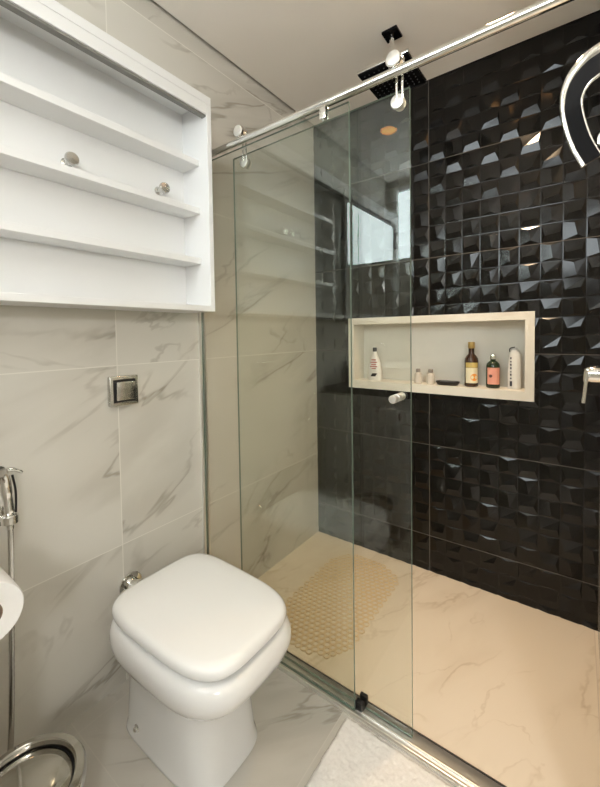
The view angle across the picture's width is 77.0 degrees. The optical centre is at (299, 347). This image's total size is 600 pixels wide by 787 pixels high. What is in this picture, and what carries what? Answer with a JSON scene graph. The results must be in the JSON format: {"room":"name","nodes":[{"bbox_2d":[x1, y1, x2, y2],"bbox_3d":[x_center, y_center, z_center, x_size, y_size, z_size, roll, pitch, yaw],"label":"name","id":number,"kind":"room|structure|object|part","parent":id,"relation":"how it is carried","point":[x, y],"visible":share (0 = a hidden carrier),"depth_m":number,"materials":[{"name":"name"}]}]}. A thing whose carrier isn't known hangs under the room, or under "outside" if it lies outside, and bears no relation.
{"room":"bathroom","nodes":[
{"label":"bathroom","id":0,"kind":"room"},
{"bbox_2d":[0,0,318,756],"bbox_3d":[-0.722,-0.037,1.192,0.120,2.550,2.910,1,2,36],"label":"wall","id":1,"kind":"structure","parent":0,"point":[105,493],"depth_m":1.37,"materials":[{"name":"tile"}]},
{"bbox_2d":[0,465,22,751],"bbox_3d":[-0.750,0.701,0.983,0.095,0.820,0.077,1,2,36],"label":"bidet sprayer","id":2,"kind":"object","parent":1,"relation":"attached to","point":[9,516],"visible":0.72,"depth_m":0.98,"materials":[{"name":"silver metal"}]},
{"bbox_3d":[-0.749,0.382,0.955,0.029,0.181,0.067,-2,2,-24],"label":"handle","id":3,"kind":"part","parent":2,"relation":"part of","materials":[{"name":"silver metal"}]},
{"bbox_2d":[0,0,214,312],"bbox_3d":[-0.847,-0.488,0.787,0.152,0.770,1.582,1,2,36],"label":"upper cabinet","id":4,"kind":"object","parent":1,"relation":"attached to","point":[106,193],"visible":1,"depth_m":1.15,"materials":[{"name":"white paint"}]},
{"bbox_3d":[-0.857,-0.863,0.778,0.138,0.020,1.542,1,2,36],"label":"panel","id":5,"kind":"part","parent":4,"relation":"part of","materials":[{"name":"white paint"}]},
{"bbox_2d":[0,72,198,172],"bbox_3d":[-0.643,-0.661,1.095,0.094,0.022,0.792,1,2,36],"label":"shelf","id":6,"kind":"object","parent":4,"relation":"attached to","point":[17,96],"depth_m":1.11,"materials":[{"name":"white paint"}]},
{"bbox_2d":[0,144,199,218],"bbox_3d":[-0.641,-0.488,1.101,0.094,0.022,0.792,1,2,36],"label":"shelf","id":7,"kind":"object","parent":4,"relation":"attached to","point":[14,162],"depth_m":1.11,"materials":[{"name":"white paint"}]},
{"bbox_2d":[0,220,200,266],"bbox_3d":[-0.638,-0.305,1.107,0.094,0.022,0.792,1,2,36],"label":"shelf","id":8,"kind":"object","parent":4,"relation":"attached to","point":[12,233],"depth_m":1.11,"materials":[{"name":"white paint"}]},
{"bbox_3d":[-0.842,-0.114,0.800,0.150,0.020,1.542,1,2,36],"label":"panel","id":9,"kind":"part","parent":4,"relation":"part of","materials":[{"name":"white paint"}]},
{"bbox_3d":[-0.384,-0.517,1.415,0.150,0.770,0.020,1,2,36],"label":"panel","id":10,"kind":"part","parent":4,"relation":"part of","materials":[{"name":"white paint"}]},
{"bbox_2d":[107,374,137,406],"bbox_3d":[-0.585,0.144,1.254,0.030,0.099,0.099,1,2,36],"label":"flush plate","id":11,"kind":"object","parent":1,"relation":"attached to","point":[122,390],"visible":1,"depth_m":1.24,"materials":[{"name":"metal"}]},
{"bbox_2d":[198,101,354,710],"bbox_3d":[-0.121,0.198,1.332,0.686,1.830,0.026,1,2,36],"label":"fixed glass panel","id":12,"kind":"object","parent":1,"relation":"attached to","point":[201,316],"visible":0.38,"depth_m":1.52,"materials":[{"name":"glass"}]},
{"bbox_2d":[233,49,412,737],"bbox_3d":[0.031,0.162,1.246,0.680,1.911,0.079,1,2,36],"label":"door","id":13,"kind":"structure","parent":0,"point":[394,57],"depth_m":1.09,"materials":[{"name":"clear glass"}]},
{"bbox_3d":[0.276,0.143,1.068,0.023,0.023,0.075,1,2,36],"label":"knob","id":14,"kind":"part","parent":13,"relation":"part of","materials":[{"name":"metal"}]},
{"bbox_2d":[60,531,599,786],"bbox_3d":[0.279,1.199,0.486,2.350,0.100,2.630,1,2,36],"label":"floor","id":15,"kind":"structure","parent":0,"point":[511,689],"depth_m":1.23,"materials":[{"name":"tile"}]},
{"bbox_2d":[0,732,86,786],"bbox_3d":[-0.545,1.009,0.746,0.222,0.286,0.222,1,2,36],"label":"waste bin","id":16,"kind":"object","parent":15,"relation":"on","point":[57,759],"visible":1,"depth_m":0.79,"materials":[{"name":"metal"}]},
{"bbox_3d":[-0.547,0.877,0.742,0.174,0.018,0.174,1,2,36],"label":"swing lid","id":17,"kind":"part","parent":16,"relation":"part of","materials":[{"name":"metal"}]},
{"bbox_2d":[109,553,290,786],"bbox_3d":[-0.326,0.927,1.126,0.612,0.416,0.382,1,2,36],"label":"toilet","id":18,"kind":"object","parent":15,"relation":"on","point":[194,638],"visible":1,"depth_m":0.99,"materials":[{"name":"white ceramic"}]},
{"bbox_3d":[-0.283,0.739,1.086,0.468,0.038,0.353,1,2,36],"label":"lid","id":19,"kind":"part","parent":18,"relation":"part of","materials":[{"name":"white plastic"}]},
{"bbox_2d":[285,554,398,658],"bbox_3d":[0.175,1.106,1.674,0.366,0.005,0.659,1,2,36],"label":"mat","id":20,"kind":"object","parent":15,"relation":"on","point":[346,556],"visible":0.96,"depth_m":1.64,"materials":[{"name":"beige rubber"}]},
{"bbox_2d":[305,718,449,786],"bbox_3d":[0.105,1.138,0.620,0.573,0.018,0.890,1,2,36],"label":"bath rug","id":21,"kind":"object","parent":15,"relation":"on","point":[356,757],"visible":1,"depth_m":1.00,"materials":[{"name":"white fabric"}]},
{"bbox_2d":[277,651,506,786],"bbox_3d":[0.151,1.109,1.196,1.300,0.034,0.068,1,2,36],"label":"floor track","id":22,"kind":"object","parent":15,"relation":"on","point":[440,760],"visible":0.68,"depth_m":1.10,"materials":[{"name":"metal"}]},
{"bbox_2d":[153,0,599,124],"bbox_3d":[0.248,-1.214,0.396,2.336,0.030,2.624,1,2,36],"label":"ceiling","id":23,"kind":"structure","parent":0,"point":[305,53],"depth_m":1.48,"materials":[{"name":"paint"}]},
{"bbox_2d":[357,25,426,100],"bbox_3d":[0.364,-1.148,1.491,0.206,0.180,0.206,1,2,36],"label":"shower head","id":24,"kind":"object","parent":23,"relation":"hanging from","point":[416,77],"visible":0.51,"depth_m":1.48},
{"bbox_3d":[0.365,-1.072,1.493,0.206,0.012,0.206,1,2,36],"label":"plate","id":25,"kind":"part","parent":24,"relation":"part of","materials":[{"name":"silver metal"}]},
{"bbox_3d":[0.363,-1.234,1.488,0.062,0.010,0.062,1,2,36],"label":"ceiling plate","id":26,"kind":"part","parent":24,"relation":"part of","materials":[{"name":"black metal"}]},
{"bbox_3d":[0.364,-1.154,1.491,0.036,0.154,0.036,1,2,36],"label":"arm","id":27,"kind":"part","parent":24,"relation":"part of","materials":[{"name":"silver metal"}]},
{"bbox_2d":[313,10,599,630],"bbox_3d":[0.663,-0.080,1.875,1.300,2.550,0.167,1,2,36],"label":"wall","id":28,"kind":"structure","parent":0,"point":[505,217],"depth_m":1.69,"materials":[{"name":"black tile"}]},
{"bbox_2d":[348,311,534,401],"bbox_3d":[0.652,0.033,1.857,0.865,0.374,0.130,1,2,36],"label":"wall niche","id":29,"kind":"object","parent":28,"relation":"attached to","point":[439,343],"visible":0.97,"depth_m":1.85,"materials":[{"name":"beige stone"}]},
{"bbox_2d":[368,347,381,380],"bbox_3d":[0.404,0.089,2.034,0.076,0.176,0.047,1,2,36],"label":"shampoo bottle","id":30,"kind":"object","parent":29,"relation":"on","point":[374,370],"visible":1,"depth_m":2.02,"materials":[{"name":"white plastic"}]},
{"bbox_2d":[414,368,421,382],"bbox_3d":[0.593,0.143,1.891,0.037,0.073,0.037,1,2,36],"label":"bottle","id":31,"kind":"object","parent":29,"relation":"in","point":[417,376],"visible":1,"depth_m":1.88,"materials":[{"name":"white plastic"}]},
{"bbox_2d":[427,369,434,383],"bbox_3d":[0.642,0.143,1.855,0.037,0.073,0.037,1,2,36],"label":"bottle","id":32,"kind":"object","parent":29,"relation":"on","point":[430,376],"visible":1,"depth_m":1.84,"materials":[{"name":"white plastic"}]},
{"bbox_3d":[0.687,0.027,1.905,0.797,0.300,0.012,1,2,36],"label":"panel","id":33,"kind":"part","parent":29,"relation":"part of","materials":[{"name":"beige stone"}]},
{"bbox_2d":[436,380,459,385],"bbox_3d":[0.707,0.171,1.808,0.110,0.020,0.060,1,2,36],"label":"soap dish","id":34,"kind":"object","parent":29,"relation":"on","point":[439,382],"visible":1,"depth_m":1.79,"materials":[{"name":"black plastic"}]},
{"bbox_2d":[464,342,477,386],"bbox_3d":[0.793,0.078,1.746,0.059,0.206,0.060,1,2,36],"label":"oil bottle","id":35,"kind":"object","parent":29,"relation":"in","point":[471,360],"visible":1,"depth_m":1.73,"materials":[{"name":"brown glass"}]},
{"bbox_2d":[486,354,499,387],"bbox_3d":[0.867,0.105,1.696,0.057,0.154,0.058,1,2,36],"label":"lotion bottle","id":36,"kind":"object","parent":29,"relation":"on","point":[492,367],"visible":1,"depth_m":1.67,"materials":[{"name":"green glass"}]},
{"bbox_2d":[507,347,520,389],"bbox_3d":[0.936,0.090,1.649,0.051,0.186,0.039,0,2,20],"label":"tube","id":37,"kind":"object","parent":29,"relation":"on","point":[514,362],"visible":1,"depth_m":1.63,"materials":[{"name":"white plastic"}]},
{"bbox_2d":[598,491,599,658],"bbox_3d":[1.393,-0.053,0.783,1.170,2.550,1.060,1,2,36],"label":"wall","id":38,"kind":"structure","parent":0,"point":[599,491],"depth_m":1.41,"materials":[{"name":"tile"}]},
{"bbox_2d":[212,0,573,156],"bbox_3d":[0.111,-0.725,1.115,1.299,0.066,0.042,1,2,36],"label":"shower rail","id":39,"kind":"object","parent":38,"relation":"attached to","point":[541,7],"visible":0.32,"depth_m":0.98,"materials":[{"name":"silver metal"}]},
{"bbox_2d":[559,42,599,167],"bbox_3d":[0.577,-0.436,0.665,0.196,0.217,0.070,1,2,36],"label":"towel ring","id":40,"kind":"object","parent":38,"relation":"attached to","point":[581,143],"visible":1,"depth_m":0.68,"materials":[{"name":"silver metal"}]},
{"bbox_3d":[0.584,-0.413,0.645,0.123,0.132,0.024,0,2,25],"label":"knob","id":41,"kind":"part","parent":40,"relation":"part of","materials":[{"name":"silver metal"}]},
{"bbox_2d":[582,366,599,402],"bbox_3d":[0.822,0.098,1.049,0.062,0.120,0.076,1,2,36],"label":"shower mixer","id":42,"kind":"object","parent":38,"relation":"attached to","point":[591,373],"visible":1,"depth_m":1.04,"materials":[{"name":"silver metal"}]},
{"bbox_3d":[0.807,0.106,1.060,0.025,0.104,0.018,1,2,36],"label":"lever","id":43,"kind":"part","parent":42,"relation":"part of","materials":[{"name":"silver metal"}]},
{"bbox_3d":[-0.571,0.414,0.626,0.137,0.044,0.053,1,2,36],"label":"paper holder","id":44,"kind":"object","parent":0,"visible":0},
{"bbox_2d":[0,567,23,639],"bbox_3d":[-0.532,0.425,0.622,0.098,0.102,0.102,1,2,36],"label":"toilet paper roll","id":45,"kind":"object","parent":44,"relation":"on","point":[11,594],"visible":1,"depth_m":0.62,"materials":[{"name":"paper"}]}
]}

